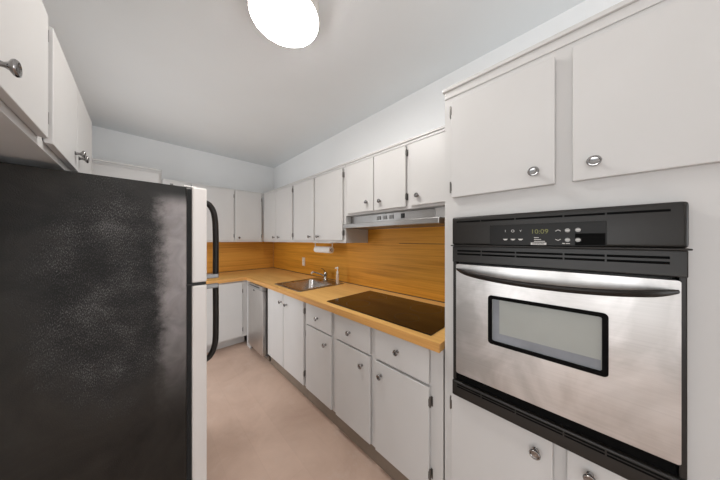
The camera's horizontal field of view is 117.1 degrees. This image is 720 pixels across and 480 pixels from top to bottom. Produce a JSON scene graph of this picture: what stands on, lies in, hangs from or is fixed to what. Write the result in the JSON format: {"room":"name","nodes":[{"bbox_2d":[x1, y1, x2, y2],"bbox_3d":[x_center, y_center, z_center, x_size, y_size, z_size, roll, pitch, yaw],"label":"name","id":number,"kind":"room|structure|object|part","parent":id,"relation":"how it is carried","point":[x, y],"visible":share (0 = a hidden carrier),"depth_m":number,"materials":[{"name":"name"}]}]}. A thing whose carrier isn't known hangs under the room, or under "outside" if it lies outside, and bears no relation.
{"room":"kitchen","nodes":[
{"label":"kitchen","id":0,"kind":"room"},
{"bbox_2d":[92,125,273,241],"bbox_3d":[-2.371,0.065,3.116,2.287,2.670,0.120,0,0,-45],"label":"wall","id":1,"kind":"structure","parent":0,"point":[178,163],"depth_m":2.99,"materials":[{"name":"paint"}]},
{"bbox_2d":[162,179,261,241],"bbox_3d":[-2.020,-0.347,3.096,1.150,0.750,0.394,0,0,-45],"label":"upper cabinet","id":2,"kind":"object","parent":1,"relation":"attached to","point":[239,212],"visible":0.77,"depth_m":3.12,"materials":[{"name":"white paint"}]},
{"bbox_3d":[-2.214,-0.346,2.679,0.247,0.697,0.019,0,0,-45],"label":"door","id":3,"kind":"part","parent":2,"relation":"part of","materials":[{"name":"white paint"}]},
{"bbox_3d":[-1.953,-0.346,2.939,0.474,0.697,0.019,0,0,-45],"label":"door","id":4,"kind":"part","parent":2,"relation":"part of","materials":[{"name":"white paint"}]},
{"bbox_3d":[-1.646,-0.346,3.247,0.360,0.697,0.019,0,0,-45],"label":"door","id":5,"kind":"part","parent":2,"relation":"part of","materials":[{"name":"white paint"}]},
{"bbox_2d":[207,242,273,273],"bbox_3d":[-2.040,0.257,3.348,1.470,0.456,0.019,0,0,-45],"label":"backsplash","id":6,"kind":"structure","parent":1,"relation":"attached to","point":[233,256],"depth_m":3.50,"materials":[{"name":"brown wood"}]},
{"bbox_2d":[207,335,392,479],"bbox_3d":[-0.849,1.450,-0.396,5.340,0.100,7.240,0,0,-45],"label":"floor","id":7,"kind":"structure","parent":0,"point":[260,426],"depth_m":1.61,"materials":[{"name":"tile"}]},
{"bbox_2d":[0,162,218,479],"bbox_3d":[-1.268,0.566,1.127,0.811,1.668,0.673,0,0,-45],"label":"refrigerator","id":8,"kind":"object","parent":7,"relation":"on","point":[104,357],"visible":1,"depth_m":0.88,"materials":[{"name":"black metal"}]},
{"bbox_3d":[-1.060,0.221,1.336,0.090,0.011,0.671,0,0,-45],"label":"rail","id":9,"kind":"part","parent":8,"relation":"part of","materials":[{"name":"brown metal"}]},
{"bbox_3d":[-1.047,-0.025,1.348,0.062,0.478,0.673,0,0,-45],"label":"freezer door","id":10,"kind":"part","parent":8,"relation":"part of","materials":[{"name":"white metal"}]},
{"bbox_3d":[-1.047,0.779,1.348,0.062,1.102,0.673,0,0,-45],"label":"fridge door","id":11,"kind":"part","parent":8,"relation":"part of","materials":[{"name":"white metal"}]},
{"bbox_3d":[-0.800,0.444,1.182,0.072,0.408,0.028,0,0,-45],"label":"handle","id":12,"kind":"part","parent":8,"relation":"part of","materials":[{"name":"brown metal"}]},
{"bbox_3d":[-0.800,-0.006,1.182,0.071,0.413,0.028,0,0,-45],"label":"handle","id":13,"kind":"part","parent":8,"relation":"part of","materials":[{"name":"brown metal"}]},
{"bbox_2d":[92,158,161,183],"bbox_3d":[-2.687,0.289,2.453,0.697,2.222,0.368,0,0,-45],"label":"tall cabinet","id":14,"kind":"object","parent":7,"relation":"on","point":[99,167],"visible":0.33,"depth_m":2.37,"materials":[{"name":"white paint"}]},
{"bbox_3d":[-2.688,-0.814,2.454,0.697,0.017,0.363,0,0,-45],"label":"panel","id":15,"kind":"part","parent":14,"relation":"part of","materials":[{"name":"white paint"}]},
{"bbox_2d":[207,280,251,351],"bbox_3d":[-1.969,0.963,2.833,0.822,0.874,0.790,0,0,-45],"label":"base cabinet","id":16,"kind":"object","parent":7,"relation":"on","point":[233,296],"visible":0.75,"depth_m":2.78,"materials":[{"name":"white paint"}]},
{"bbox_3d":[-1.709,0.895,2.703,0.485,0.700,0.019,0,0,-45],"label":"door","id":17,"kind":"part","parent":16,"relation":"part of","materials":[{"name":"white paint"}]},
{"bbox_2d":[248,282,269,360],"bbox_3d":[-1.044,0.966,2.858,0.634,0.868,0.466,0,0,-45],"label":"dishwasher","id":18,"kind":"object","parent":7,"relation":"on","point":[257,294],"visible":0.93,"depth_m":2.56,"materials":[{"name":"grey metal"}]},
{"bbox_2d":[268,289,308,398],"bbox_3d":[-0.537,0.963,2.405,0.689,0.874,0.790,0,0,-45],"label":"base cabinet","id":19,"kind":"object","parent":7,"relation":"on","point":[286,314],"visible":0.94,"depth_m":2.12,"materials":[{"name":"white paint"}]},
{"bbox_3d":[-0.889,0.902,2.324,0.019,0.729,0.365,0,0,-45],"label":"door","id":20,"kind":"part","parent":19,"relation":"part of","materials":[{"name":"white paint"}]},
{"bbox_3d":[-0.621,0.902,2.056,0.019,0.729,0.379,0,0,-45],"label":"door","id":21,"kind":"part","parent":19,"relation":"part of","materials":[{"name":"white paint"}]},
{"bbox_3d":[-0.739,0.902,2.203,0.020,0.753,0.790,0,0,-45],"label":"frame","id":22,"kind":"part","parent":19,"relation":"part of","materials":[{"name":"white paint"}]},
{"bbox_2d":[205,268,444,352],"bbox_3d":[-0.856,0.507,2.171,1.479,0.042,3.357,0,0,-45],"label":"countertop","id":23,"kind":"structure","parent":19,"relation":"on","point":[266,277],"depth_m":1.93,"materials":[{"name":"brown wood"}]},
{"bbox_2d":[275,278,343,291],"bbox_3d":[-0.560,0.569,2.438,0.565,0.178,0.540,0,0,-45],"label":"sink","id":24,"kind":"object","parent":23,"relation":"in","point":[311,283],"visible":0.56,"depth_m":2.55,"materials":[{"name":"silver metal"}]},
{"bbox_3d":[-0.585,0.571,2.413,0.401,0.174,0.440,0,0,-45],"label":"bowl","id":25,"kind":"part","parent":24,"relation":"part of","materials":[{"name":"silver metal"}]},
{"bbox_2d":[335,267,338,283],"bbox_3d":[-0.252,0.387,2.414,0.044,0.184,0.033,0,0,-45],"label":"soap dispenser","id":26,"kind":"object","parent":24,"relation":"on","point":[337,271],"visible":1,"depth_m":2.41,"materials":[{"name":"beige plastic"}]},
{"bbox_2d":[311,268,327,280],"bbox_3d":[-0.475,0.413,2.674,0.227,0.132,0.109,0,0,23],"label":"faucet","id":27,"kind":"object","parent":23,"relation":"on","point":[312,272],"visible":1,"depth_m":2.61,"materials":[{"name":"silver metal"}]},
{"bbox_2d":[327,291,444,335],"bbox_3d":[0.227,0.482,1.601,0.505,0.006,0.880,0,0,-45],"label":"cooktop","id":28,"kind":"object","parent":23,"relation":"in","point":[426,318],"visible":0.98,"depth_m":1.52,"materials":[{"name":"black glass"}]},
{"bbox_2d":[306,303,337,426],"bbox_3d":[-0.115,0.963,1.982,0.689,0.874,0.404,0,0,-45],"label":"base cabinet","id":29,"kind":"object","parent":7,"relation":"on","point":[320,323],"visible":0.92,"depth_m":1.72,"materials":[{"name":"white paint"}]},
{"bbox_3d":[-0.333,0.625,1.768,0.019,0.174,0.353,0,0,-45],"label":"drawer","id":30,"kind":"part","parent":29,"relation":"part of","materials":[{"name":"white paint"}]},
{"bbox_3d":[-0.333,0.996,1.768,0.019,0.543,0.353,0,0,-45],"label":"door","id":31,"kind":"part","parent":29,"relation":"part of","materials":[{"name":"white paint"}]},
{"bbox_2d":[336,314,376,463],"bbox_3d":[0.164,0.963,1.704,0.689,0.874,0.384,0,0,-45],"label":"base cabinet","id":32,"kind":"object","parent":7,"relation":"on","point":[355,341],"visible":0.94,"depth_m":1.44,"materials":[{"name":"white paint"}]},
{"bbox_3d":[-0.052,0.625,1.486,0.019,0.174,0.337,0,0,-45],"label":"drawer","id":33,"kind":"part","parent":32,"relation":"part of","materials":[{"name":"white paint"}]},
{"bbox_3d":[-0.052,0.996,1.486,0.019,0.543,0.337,0,0,-45],"label":"door","id":34,"kind":"part","parent":32,"relation":"part of","materials":[{"name":"white paint"}]},
{"bbox_2d":[375,329,444,479],"bbox_3d":[0.453,0.963,1.414,0.689,0.874,0.435,0,0,-45],"label":"base cabinet","id":35,"kind":"object","parent":7,"relation":"on","point":[409,377],"visible":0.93,"depth_m":1.16,"materials":[{"name":"white paint"}]},
{"bbox_3d":[0.114,0.800,1.287,0.029,0.033,0.033,0,0,-45],"label":"knob","id":36,"kind":"part","parent":35,"relation":"part of","materials":[{"name":"silver metal"}]},
{"bbox_3d":[0.197,0.615,1.204,0.029,0.033,0.033,0,0,-45],"label":"knob","id":37,"kind":"part","parent":35,"relation":"part of","materials":[{"name":"silver metal"}]},
{"bbox_3d":[0.222,0.625,1.213,0.019,0.174,0.349,0,0,-45],"label":"drawer","id":38,"kind":"part","parent":35,"relation":"part of","materials":[{"name":"white paint"}]},
{"bbox_3d":[0.222,0.998,1.213,0.019,0.539,0.349,0,0,-45],"label":"door","id":39,"kind":"part","parent":35,"relation":"part of","materials":[{"name":"white paint"}]},
{"bbox_2d":[443,0,719,479],"bbox_3d":[0.912,0.347,0.954,0.697,2.106,0.858,0,0,-45],"label":"tall cabinet","id":40,"kind":"object","parent":7,"relation":"on","point":[620,106],"visible":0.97,"depth_m":0.68,"materials":[{"name":"white paint"}]},
{"bbox_3d":[0.544,0.985,0.883,0.019,0.580,0.348,0,0,-45],"label":"door","id":41,"kind":"part","parent":40,"relation":"part of","materials":[{"name":"white paint"}]},
{"bbox_3d":[0.546,-0.409,0.882,0.019,0.435,0.354,0,0,-45],"label":"door","id":42,"kind":"part","parent":40,"relation":"part of","materials":[{"name":"white paint"}]},
{"bbox_3d":[0.615,-0.241,0.779,0.029,0.033,0.033,0,0,-45],"label":"knob","id":43,"kind":"part","parent":40,"relation":"part of","materials":[{"name":"silver metal"}]},
{"bbox_3d":[0.618,0.750,0.776,0.029,0.033,0.033,0,0,-45],"label":"knob","id":44,"kind":"part","parent":40,"relation":"part of","materials":[{"name":"silver metal"}]},
{"bbox_3d":[0.706,-0.682,0.747,0.044,0.048,0.858,0,0,-45],"label":"cornice","id":45,"kind":"part","parent":40,"relation":"part of","materials":[{"name":"white paint"}]},
{"bbox_2d":[451,202,692,479],"bbox_3d":[0.813,0.291,0.957,0.697,0.780,0.598,0,0,-45],"label":"wall oven","id":46,"kind":"object","parent":40,"relation":"in","point":[570,326],"visible":1,"depth_m":0.68,"materials":[{"name":"silver metal"}]},
{"bbox_3d":[0.616,-0.019,0.754,0.002,0.076,0.306,0,0,-45],"label":"control glass","id":47,"kind":"part","parent":46,"relation":"part of","materials":[{"name":"black glass"}]},
{"bbox_3d":[0.633,0.648,0.778,0.044,0.066,0.594,0,0,-45],"label":"trim","id":48,"kind":"part","parent":46,"relation":"part of","materials":[{"name":"black metal"}]},
{"bbox_3d":[0.592,0.140,0.732,0.066,0.039,0.555,0,0,-45],"label":"handle","id":49,"kind":"part","parent":46,"relation":"part of","materials":[{"name":"silver metal"}]},
{"bbox_3d":[0.625,0.337,0.764,0.032,0.468,0.560,0,0,-45],"label":"door","id":50,"kind":"part","parent":46,"relation":"part of","materials":[{"name":"silver metal"}]},
{"bbox_3d":[0.634,0.061,0.779,0.042,0.070,0.593,0,0,-45],"label":"vent panel","id":51,"kind":"part","parent":46,"relation":"part of","materials":[{"name":"black metal"}]},
{"bbox_3d":[0.631,-0.038,0.775,0.050,0.120,0.592,0,0,-45],"label":"control panel","id":52,"kind":"part","parent":46,"relation":"part of","materials":[{"name":"black plastic"}]},
{"bbox_3d":[0.699,-0.002,0.669,0.001,0.037,0.064,0,0,-45],"label":"blank pane","id":53,"kind":"part","parent":46,"relation":"part of","materials":[{"name":"black glass"}]},
{"bbox_3d":[0.712,0.737,0.681,0.029,0.033,0.033,0,0,-45],"label":"knob","id":54,"kind":"part","parent":40,"relation":"part of","materials":[{"name":"silver metal"}]},
{"bbox_3d":[0.718,-0.241,0.676,0.029,0.033,0.033,0,0,-45],"label":"knob","id":55,"kind":"part","parent":40,"relation":"part of","materials":[{"name":"silver metal"}]},
{"bbox_3d":[0.825,0.985,0.603,0.019,0.580,0.376,0,0,-45],"label":"door","id":56,"kind":"part","parent":40,"relation":"part of","materials":[{"name":"white paint"}]},
{"bbox_3d":[0.830,-0.412,0.598,0.019,0.440,0.362,0,0,-45],"label":"door","id":57,"kind":"part","parent":40,"relation":"part of","materials":[{"name":"white paint"}]},
{"bbox_2d":[42,0,584,167],"bbox_3d":[-0.849,-1.320,-0.396,5.340,0.100,7.240,0,0,-45],"label":"ceiling","id":58,"kind":"structure","parent":0,"point":[201,75],"depth_m":1.56,"materials":[{"name":"paint"}]},
{"bbox_2d":[248,0,318,47],"bbox_3d":[-0.397,-1.217,1.168,0.356,0.106,0.356,0,0,-45],"label":"ceiling lamp","id":59,"kind":"object","parent":58,"relation":"attached to","point":[288,23],"visible":1,"depth_m":1.17,"materials":[{"name":"white glass"}]},
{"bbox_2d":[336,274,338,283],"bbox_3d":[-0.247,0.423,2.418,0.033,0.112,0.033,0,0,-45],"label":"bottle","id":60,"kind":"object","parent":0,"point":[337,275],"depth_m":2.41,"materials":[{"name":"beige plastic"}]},
{"bbox_2d":[274,0,622,188],"bbox_3d":[0.997,0.065,1.450,0.120,2.670,7.240,0,0,-45],"label":"wall","id":61,"kind":"structure","parent":0,"point":[422,111],"depth_m":1.94,"materials":[{"name":"paint"}]},
{"bbox_2d":[263,183,293,241],"bbox_3d":[-1.065,-0.344,3.172,0.356,0.745,0.944,0,0,-45],"label":"upper cabinet","id":62,"kind":"object","parent":61,"relation":"attached to","point":[279,202],"visible":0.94,"depth_m":2.99,"materials":[{"name":"white paint"}]},
{"bbox_3d":[-1.325,-0.337,3.235,0.019,0.677,0.420,0,0,-45],"label":"door","id":63,"kind":"part","parent":62,"relation":"part of","materials":[{"name":"white paint"}]},
{"bbox_3d":[-1.155,-0.701,3.082,0.036,0.032,0.944,0,0,-45],"label":"cornice","id":64,"kind":"part","parent":62,"relation":"part of","materials":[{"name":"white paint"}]},
{"bbox_3d":[-1.008,-0.337,2.918,0.019,0.677,0.463,0,0,-45],"label":"door","id":65,"kind":"part","parent":62,"relation":"part of","materials":[{"name":"white paint"}]},
{"bbox_2d":[293,163,367,242],"bbox_3d":[-0.385,-0.344,2.492,0.356,0.745,0.979,0,0,-45],"label":"upper cabinet","id":66,"kind":"object","parent":61,"relation":"attached to","point":[320,216],"visible":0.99,"depth_m":2.26,"materials":[{"name":"white paint"}]},
{"bbox_3d":[-0.659,-0.337,2.569,0.019,0.677,0.441,0,0,-45],"label":"door","id":67,"kind":"part","parent":66,"relation":"part of","materials":[{"name":"white paint"}]},
{"bbox_3d":[-0.475,-0.701,2.402,0.036,0.032,0.979,0,0,-45],"label":"cornice","id":68,"kind":"part","parent":66,"relation":"part of","materials":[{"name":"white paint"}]},
{"bbox_3d":[-0.469,-0.343,2.408,0.020,0.741,0.979,0,0,-45],"label":"frame","id":69,"kind":"part","parent":66,"relation":"part of","materials":[{"name":"white paint"}]},
{"bbox_3d":[-0.321,-0.337,2.231,0.019,0.677,0.455,0,0,-45],"label":"door","id":70,"kind":"part","parent":66,"relation":"part of","materials":[{"name":"white paint"}]},
{"bbox_3d":[-0.424,0.076,2.546,0.050,0.095,0.350,0,0,-45],"label":"towel holder","id":71,"kind":"object","parent":66,"relation":"attached to","visible":0},
{"bbox_2d":[314,246,333,252],"bbox_3d":[-0.421,0.111,2.542,0.074,0.074,0.308,0,0,-45],"label":"paper towel roll","id":72,"kind":"object","parent":71,"relation":"hanging from","point":[321,249],"visible":0.94,"depth_m":2.50,"materials":[{"name":"paper"}]},
{"bbox_2d":[273,226,444,302],"bbox_3d":[-0.335,0.133,2.686,0.014,0.706,3.348,0,0,-45],"label":"backsplash","id":73,"kind":"structure","parent":61,"relation":"attached to","point":[405,261],"depth_m":2.10,"materials":[{"name":"brown wood"}]},
{"bbox_2d":[345,139,411,216],"bbox_3d":[0.203,-0.469,1.904,0.356,0.495,0.680,0,0,-45],"label":"upper cabinet","id":74,"kind":"object","parent":61,"relation":"attached to","point":[377,182],"visible":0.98,"depth_m":1.74,"materials":[{"name":"white paint"}]},
{"bbox_3d":[0.001,-0.458,1.909,0.019,0.435,0.321,0,0,-45],"label":"door","id":75,"kind":"part","parent":74,"relation":"part of","materials":[{"name":"white paint"}]},
{"bbox_3d":[0.113,-0.701,1.814,0.036,0.032,0.680,0,0,-45],"label":"cornice","id":76,"kind":"part","parent":74,"relation":"part of","materials":[{"name":"white paint"}]},
{"bbox_3d":[0.226,-0.458,1.684,0.019,0.435,0.299,0,0,-45],"label":"door","id":77,"kind":"part","parent":74,"relation":"part of","materials":[{"name":"white paint"}]},
{"bbox_2d":[343,207,444,229],"bbox_3d":[0.342,-0.163,1.762,0.340,0.114,1.082,0,0,-45],"label":"range hood","id":78,"kind":"object","parent":74,"relation":"attached to","point":[431,217],"visible":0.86,"depth_m":1.66,"materials":[{"name":"silver metal"}]},
{"bbox_2d":[408,125,444,209],"bbox_3d":[0.585,-0.469,1.522,0.356,0.495,0.401,0,0,-45],"label":"upper cabinet","id":79,"kind":"object","parent":61,"relation":"attached to","point":[426,150],"visible":0.51,"depth_m":1.46,"materials":[{"name":"white paint"}]},
{"bbox_3d":[0.495,-0.701,1.432,0.036,0.032,0.401,0,0,-45],"label":"cornice","id":80,"kind":"part","parent":79,"relation":"part of","materials":[{"name":"white paint"}]},
{"bbox_3d":[-1.964,0.065,1.162,0.100,2.670,3.220,0,0,-45],"label":"wall","id":81,"kind":"structure","parent":0,"visible":0},
{"bbox_2d":[0,0,48,146],"bbox_3d":[-0.896,-0.499,0.413,0.347,0.428,0.490,0,0,-45],"label":"upper cabinet","id":82,"kind":"object","parent":81,"relation":"attached to","point":[24,32],"visible":1,"depth_m":0.55,"materials":[{"name":"white paint"}]},
{"bbox_3d":[-0.684,-0.338,0.426,0.029,0.033,0.033,0,0,-45],"label":"knob","id":83,"kind":"part","parent":82,"relation":"part of","materials":[{"name":"silver metal"}]},
{"bbox_3d":[-0.815,-0.499,0.494,0.020,0.428,0.490,0,0,-45],"label":"frame","id":84,"kind":"part","parent":82,"relation":"part of","materials":[{"name":"white paint"}]},
{"bbox_2d":[0,26,91,173],"bbox_3d":[-1.364,-0.499,0.881,0.347,0.428,0.834,0,0,-45],"label":"upper cabinet","id":85,"kind":"object","parent":81,"relation":"attached to","point":[68,144],"visible":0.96,"depth_m":0.79,"materials":[{"name":"white paint"}]},
{"bbox_3d":[-1.283,-0.499,0.962,0.020,0.428,0.834,0,0,-45],"label":"frame","id":86,"kind":"part","parent":85,"relation":"part of","materials":[{"name":"white paint"}]},
{"bbox_3d":[-1.125,-0.495,0.833,0.019,0.374,0.375,0,0,-45],"label":"door","id":87,"kind":"part","parent":85,"relation":"part of","materials":[{"name":"white paint"}]},
{"bbox_3d":[-1.210,-0.372,0.951,0.029,0.033,0.033,0,0,-45],"label":"knob","id":88,"kind":"part","parent":85,"relation":"part of","materials":[{"name":"silver metal"}]},
{"bbox_3d":[-1.412,-0.495,1.120,0.019,0.374,0.420,0,0,-45],"label":"door","id":89,"kind":"part","parent":85,"relation":"part of","materials":[{"name":"white paint"}]},
{"bbox_3d":[-1.269,-0.372,1.011,0.029,0.033,0.033,0,0,-45],"label":"knob","id":90,"kind":"part","parent":85,"relation":"part of","materials":[{"name":"silver metal"}]}
]}

